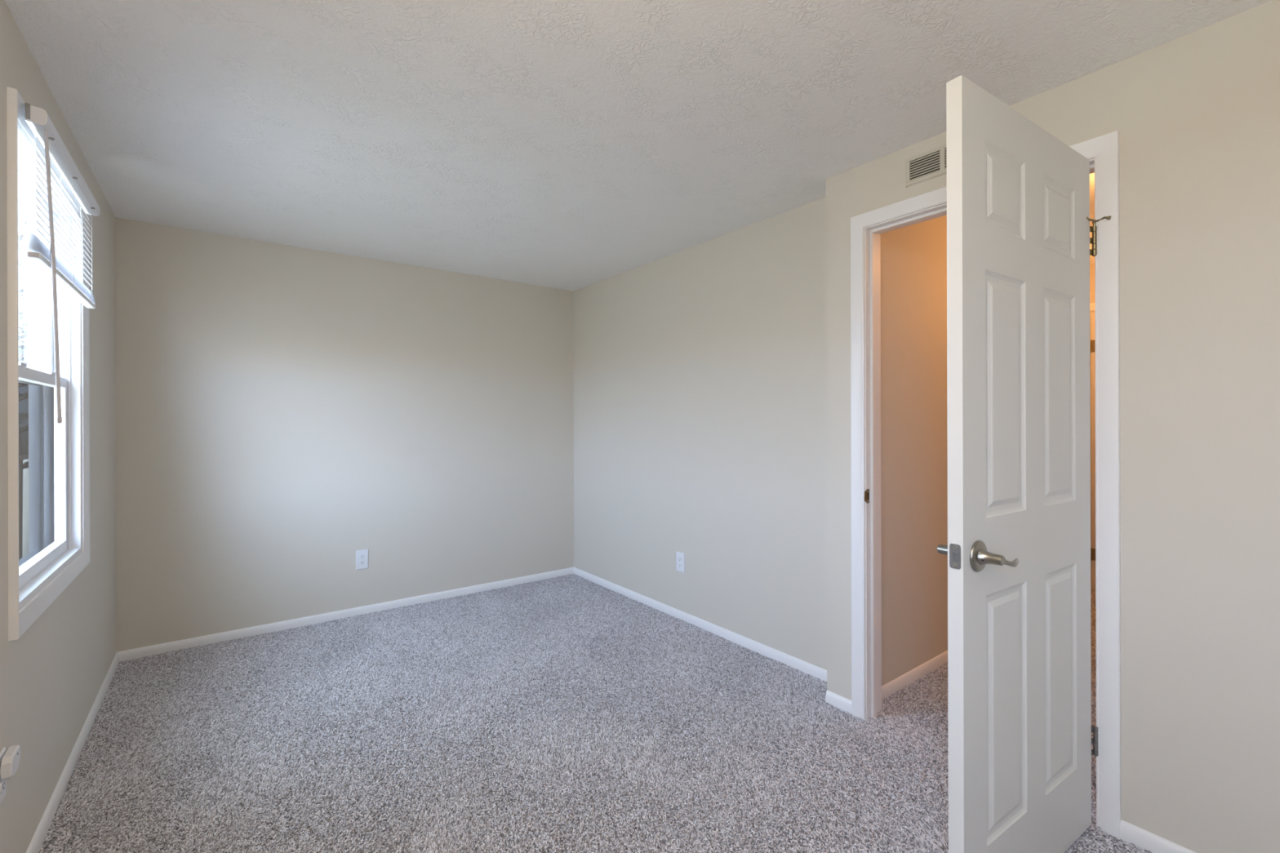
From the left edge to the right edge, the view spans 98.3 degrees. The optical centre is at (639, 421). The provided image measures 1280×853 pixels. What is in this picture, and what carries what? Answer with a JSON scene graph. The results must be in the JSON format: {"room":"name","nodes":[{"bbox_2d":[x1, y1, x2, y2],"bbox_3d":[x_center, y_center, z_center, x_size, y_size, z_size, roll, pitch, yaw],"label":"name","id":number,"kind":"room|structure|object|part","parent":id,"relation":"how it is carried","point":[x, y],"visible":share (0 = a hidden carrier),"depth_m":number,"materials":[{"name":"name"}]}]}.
{"room":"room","nodes":[
{"label":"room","id":0,"kind":"room"},
{"bbox_2d":[0,0,116,852],"bbox_3d":[-1.143,0.091,0.677,0.140,2.310,5.641,0,0,-37],"label":"wall","id":1,"kind":"structure","parent":0,"point":[52,676],"depth_m":1.79,"materials":[{"name":"beige paint"}]},
{"bbox_2d":[0,746,6,804],"bbox_3d":[-1.556,0.869,1.348,0.008,0.120,0.074,0,0,-37],"label":"electrical outlet","id":2,"kind":"object","parent":1,"relation":"attached to","point":[2,784],"visible":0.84,"depth_m":1.35,"materials":[{"name":"white plastic"}]},
{"bbox_2d":[0,780,5,793],"bbox_3d":[-1.555,0.888,1.349,0.003,0.025,0.034,0,0,-37],"label":"receptacle","id":3,"kind":"object","parent":2,"relation":"attached to","point":[2,784],"depth_m":1.35,"materials":[{"name":"grey plastic"}]},
{"bbox_2d":[0,745,20,781],"bbox_3d":[-1.555,0.844,1.366,0.021,0.055,0.077,0,0,-37],"label":"plug adapter","id":4,"kind":"object","parent":2,"relation":"attached to","point":[11,760],"visible":1,"depth_m":1.35,"materials":[{"name":"white plastic"}]},
{"bbox_2d":[6,86,90,640],"bbox_3d":[-1.954,-0.146,1.764,0.152,1.412,0.983,0,0,-37],"label":"window","id":5,"kind":"structure","parent":1,"relation":"in","point":[49,520],"depth_m":1.96,"materials":[{"name":"white paint"}]},
{"bbox_3d":[-1.978,-0.459,1.747,0.031,0.658,0.851,0,0,-37],"label":"sash","id":6,"kind":"part","parent":5,"relation":"part of","materials":[{"name":"white plastic"}]},
{"bbox_3d":[-1.946,0.162,1.770,0.031,0.652,0.851,0,0,-37],"label":"sash","id":7,"kind":"part","parent":5,"relation":"part of","materials":[{"name":"white plastic"}]},
{"bbox_3d":[-1.962,-0.146,1.759,0.134,1.312,0.883,0,0,-37],"label":"frame","id":8,"kind":"part","parent":5,"relation":"part of","materials":[{"name":"white plastic"}]},
{"bbox_2d":[24,102,100,423],"bbox_3d":[-1.856,-0.421,1.814,0.064,0.853,0.838,0,0,-37],"label":"mini blind","id":9,"kind":"object","parent":5,"relation":"attached to","point":[37,119],"visible":1,"depth_m":1.63,"materials":[{"name":"white plastic"}]},
{"bbox_3d":[-1.674,-0.622,1.549,0.030,0.358,0.002,0,0,-37],"label":"ladder cord","id":10,"kind":"part","parent":9,"relation":"part of","materials":[{"name":"white plastic"}]},
{"bbox_3d":[-1.864,-0.444,1.801,0.025,0.015,0.825,0,0,-37],"label":"rail","id":11,"kind":"part","parent":9,"relation":"part of","materials":[{"name":"white plastic"}]},
{"bbox_3d":[-1.864,-0.621,1.800,0.030,0.358,0.002,0,0,-37],"label":"ladder cord","id":12,"kind":"part","parent":9,"relation":"part of","materials":[{"name":"white plastic"}]},
{"bbox_3d":[-2.058,-0.621,2.055,0.030,0.358,0.002,0,0,-37],"label":"ladder cord","id":13,"kind":"part","parent":9,"relation":"part of","materials":[{"name":"white plastic"}]},
{"bbox_2d":[26,652,119,852],"bbox_3d":[-1.085,1.219,0.731,0.012,0.054,5.380,0,0,-37],"label":"baseboard","id":14,"kind":"structure","parent":1,"relation":"attached to","point":[37,842],"depth_m":1.93,"materials":[{"name":"white paint"}]},
{"bbox_2d":[115,217,573,652],"bbox_3d":[-1.620,0.092,3.781,2.853,2.310,0.120,0,0,-37],"label":"wall","id":15,"kind":"structure","parent":0,"point":[284,413],"depth_m":3.42,"materials":[{"name":"beige paint"}]},
{"bbox_2d":[117,567,573,662],"bbox_3d":[-1.625,1.220,3.692,2.731,0.054,0.012,0,0,-37],"label":"baseboard","id":16,"kind":"structure","parent":15,"relation":"attached to","point":[135,653],"depth_m":3.42,"materials":[{"name":"white paint"}]},
{"bbox_2d":[355,549,368,569],"bbox_3d":[-1.792,0.892,3.568,0.072,0.124,0.008,0,0,-37],"label":"electrical outlet","id":17,"kind":"object","parent":15,"relation":"attached to","point":[362,556],"visible":1,"depth_m":3.57,"materials":[{"name":"white plastic"}]},
{"bbox_2d":[359,560,364,564],"bbox_3d":[-1.790,0.911,3.566,0.034,0.025,0.003,0,0,-37],"label":"receptacle","id":18,"kind":"object","parent":17,"relation":"attached to","point":[361,562],"depth_m":3.56,"materials":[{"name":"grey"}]},
{"bbox_2d":[40,582,1146,852],"bbox_3d":[1.111,1.290,2.385,5.791,0.100,5.641,0,0,-37],"label":"floor","id":19,"kind":"structure","parent":0,"point":[917,709],"depth_m":1.90,"materials":[{"name":"grey carpet"}]},
{"bbox_2d":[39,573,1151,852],"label":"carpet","id":20,"kind":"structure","parent":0,"point":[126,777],"depth_m":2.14,"materials":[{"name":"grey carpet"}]},
{"bbox_2d":[4,0,1271,291],"bbox_3d":[-0.010,-1.117,1.540,2.993,0.100,5.641,0,0,-37],"label":"ceiling","id":21,"kind":"structure","parent":0,"point":[572,145],"depth_m":1.83,"materials":[{"name":"white paint"}]},
{"bbox_2d":[573,197,826,670],"bbox_3d":[0.255,0.087,3.570,0.120,2.310,2.482,0,0,-37],"label":"wall","id":22,"kind":"structure","parent":0,"point":[700,371],"depth_m":3.23,"materials":[{"name":"beige paint"}]},
{"bbox_2d":[676,551,684,573],"bbox_3d":[0.252,0.883,3.471,0.008,0.122,0.076,0,0,-37],"label":"electrical outlet","id":23,"kind":"object","parent":22,"relation":"attached to","point":[680,556],"visible":1,"depth_m":3.46,"materials":[{"name":"white plastic"}]},
{"bbox_2d":[573,567,826,681],"bbox_3d":[0.206,1.215,3.530,0.012,0.054,2.481,0,0,-37],"label":"baseboard","id":24,"kind":"structure","parent":22,"relation":"attached to","point":[817,672],"depth_m":3.21,"materials":[{"name":"white paint"}]},
{"bbox_2d":[880,214,947,686],"bbox_3d":[2.137,0.047,3.360,2.974,2.380,0.129,0,0,-37],"label":"wall","id":25,"kind":"structure","parent":0,"point":[914,457],"depth_m":2.65,"materials":[{"name":"beige paint"}]},
{"bbox_2d":[881,650,947,699],"bbox_3d":[2.135,1.210,3.267,2.854,0.054,0.012,0,0,-37],"label":"baseboard","id":26,"kind":"structure","parent":25,"relation":"attached to","point":[897,684],"depth_m":2.63,"materials":[{"name":"white paint"}]},
{"bbox_2d":[826,0,1279,852],"bbox_3d":[1.787,0.083,1.268,0.112,2.310,3.039,0,0,-37],"label":"wall","id":27,"kind":"structure","parent":0,"point":[1196,115],"depth_m":1.53,"materials":[{"name":"beige paint"}]},
{"bbox_2d":[825,689,851,714],"bbox_3d":[0.861,1.214,2.390,0.012,0.054,0.127,0,0,-37],"label":"baseboard","id":28,"kind":"structure","parent":27,"relation":"attached to","point":[844,704],"depth_m":2.39,"materials":[{"name":"white paint"}]},
{"bbox_2d":[905,143,946,187],"bbox_3d":[1.130,-0.968,2.031,0.007,0.109,0.316,0,0,-37],"label":"air vent","id":29,"kind":"object","parent":27,"relation":"in","point":[932,163],"visible":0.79,"depth_m":2.09,"materials":[{"name":"white metal"}]},
{"bbox_2d":[850,130,1121,838],"bbox_3d":[1.210,0.189,2.028,0.142,2.102,0.875,0,0,-37],"label":"door frame","id":30,"kind":"structure","parent":27,"relation":"attached to","point":[1102,152],"depth_m":1.69,"materials":[{"name":"white paint"}]},
{"bbox_3d":[0.942,0.310,2.296,0.032,0.058,0.004,0,0,-32],"label":"strike plate","id":31,"kind":"part","parent":30,"relation":"part of","materials":[{"name":"gold metal"}]},
{"bbox_3d":[1.261,0.188,2.066,0.015,2.102,0.873,0,0,-37],"label":"hall casing","id":32,"kind":"part","parent":30,"relation":"part of","materials":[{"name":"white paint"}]},
{"bbox_3d":[1.206,0.220,2.019,0.034,2.040,0.760,0,0,-37],"label":"door stop moulding","id":33,"kind":"part","parent":30,"relation":"part of","materials":[{"name":"white paint"}]},
{"bbox_2d":[937,75,1111,852],"bbox_3d":[1.077,0.216,1.480,0.818,2.020,0.150,0,0,-29],"label":"door","id":34,"kind":"structure","parent":27,"relation":"in","point":[1018,548],"depth_m":1.42,"materials":[{"name":"white paint"}]},
{"bbox_3d":[0.789,0.319,1.379,0.123,0.048,0.050,0,0,-37],"label":"handle","id":35,"kind":"part","parent":34,"relation":"part of","materials":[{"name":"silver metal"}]},
{"bbox_3d":[0.730,0.312,1.280,0.002,0.057,0.025,0,0,-33],"label":"latch plate","id":36,"kind":"part","parent":34,"relation":"part of","materials":[{"name":"grey metal"}]},
{"bbox_3d":[0.844,0.318,1.297,0.121,0.048,0.048,0,0,-33],"label":"handle","id":37,"kind":"part","parent":34,"relation":"part of","materials":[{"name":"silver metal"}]},
{"bbox_2d":[1120,819,1196,852],"bbox_3d":[2.001,1.210,0.887,0.012,0.054,1.899,0,0,-37],"label":"baseboard","id":38,"kind":"structure","parent":27,"relation":"attached to","point":[1143,839],"depth_m":1.59,"materials":[{"name":"white paint"}]},
{"bbox_2d":[1089,173,1094,266],"bbox_3d":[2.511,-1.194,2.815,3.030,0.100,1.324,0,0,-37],"label":"wall","id":39,"kind":"structure","parent":0,"point":[1091,175],"depth_m":2.92,"materials":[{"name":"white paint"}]},
{"bbox_2d":[1089,265,1095,590],"bbox_3d":[3.657,0.043,3.717,0.120,2.380,1.140,0,0,-37],"label":"wall","id":40,"kind":"structure","parent":0,"point":[1091,267],"depth_m":4.07,"materials":[{"name":"beige paint"}]},
{"bbox_2d":[1089,302,1095,588],"bbox_3d":[3.539,0.182,3.758,0.019,2.102,0.886,0,0,-37],"label":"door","id":41,"kind":"structure","parent":40,"relation":"in","point":[1091,304],"depth_m":4.05,"materials":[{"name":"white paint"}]},
{"bbox_3d":[3.541,0.182,3.759,0.015,2.102,0.886,0,0,-37],"label":"casing","id":42,"kind":"part","parent":41,"relation":"part of","materials":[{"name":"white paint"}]},
{"label":"outside","id":43,"kind":"structure","parent":0,"visible":0},
{"bbox_3d":[-22.381,1.903,3.724,29.700,0.100,57.000,0,0,-37],"label":"ground","id":44,"kind":"structure","parent":43,"visible":0},
{"bbox_2d":[17,216,28,364],"bbox_3d":[-7.985,-0.907,7.273,4.677,5.454,4.529,0,0,35],"label":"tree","id":45,"kind":"object","parent":44,"relation":"on","point":[23,290],"visible":0.03,"depth_m":7.08,"materials":[{"name":"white plant"}]}
]}

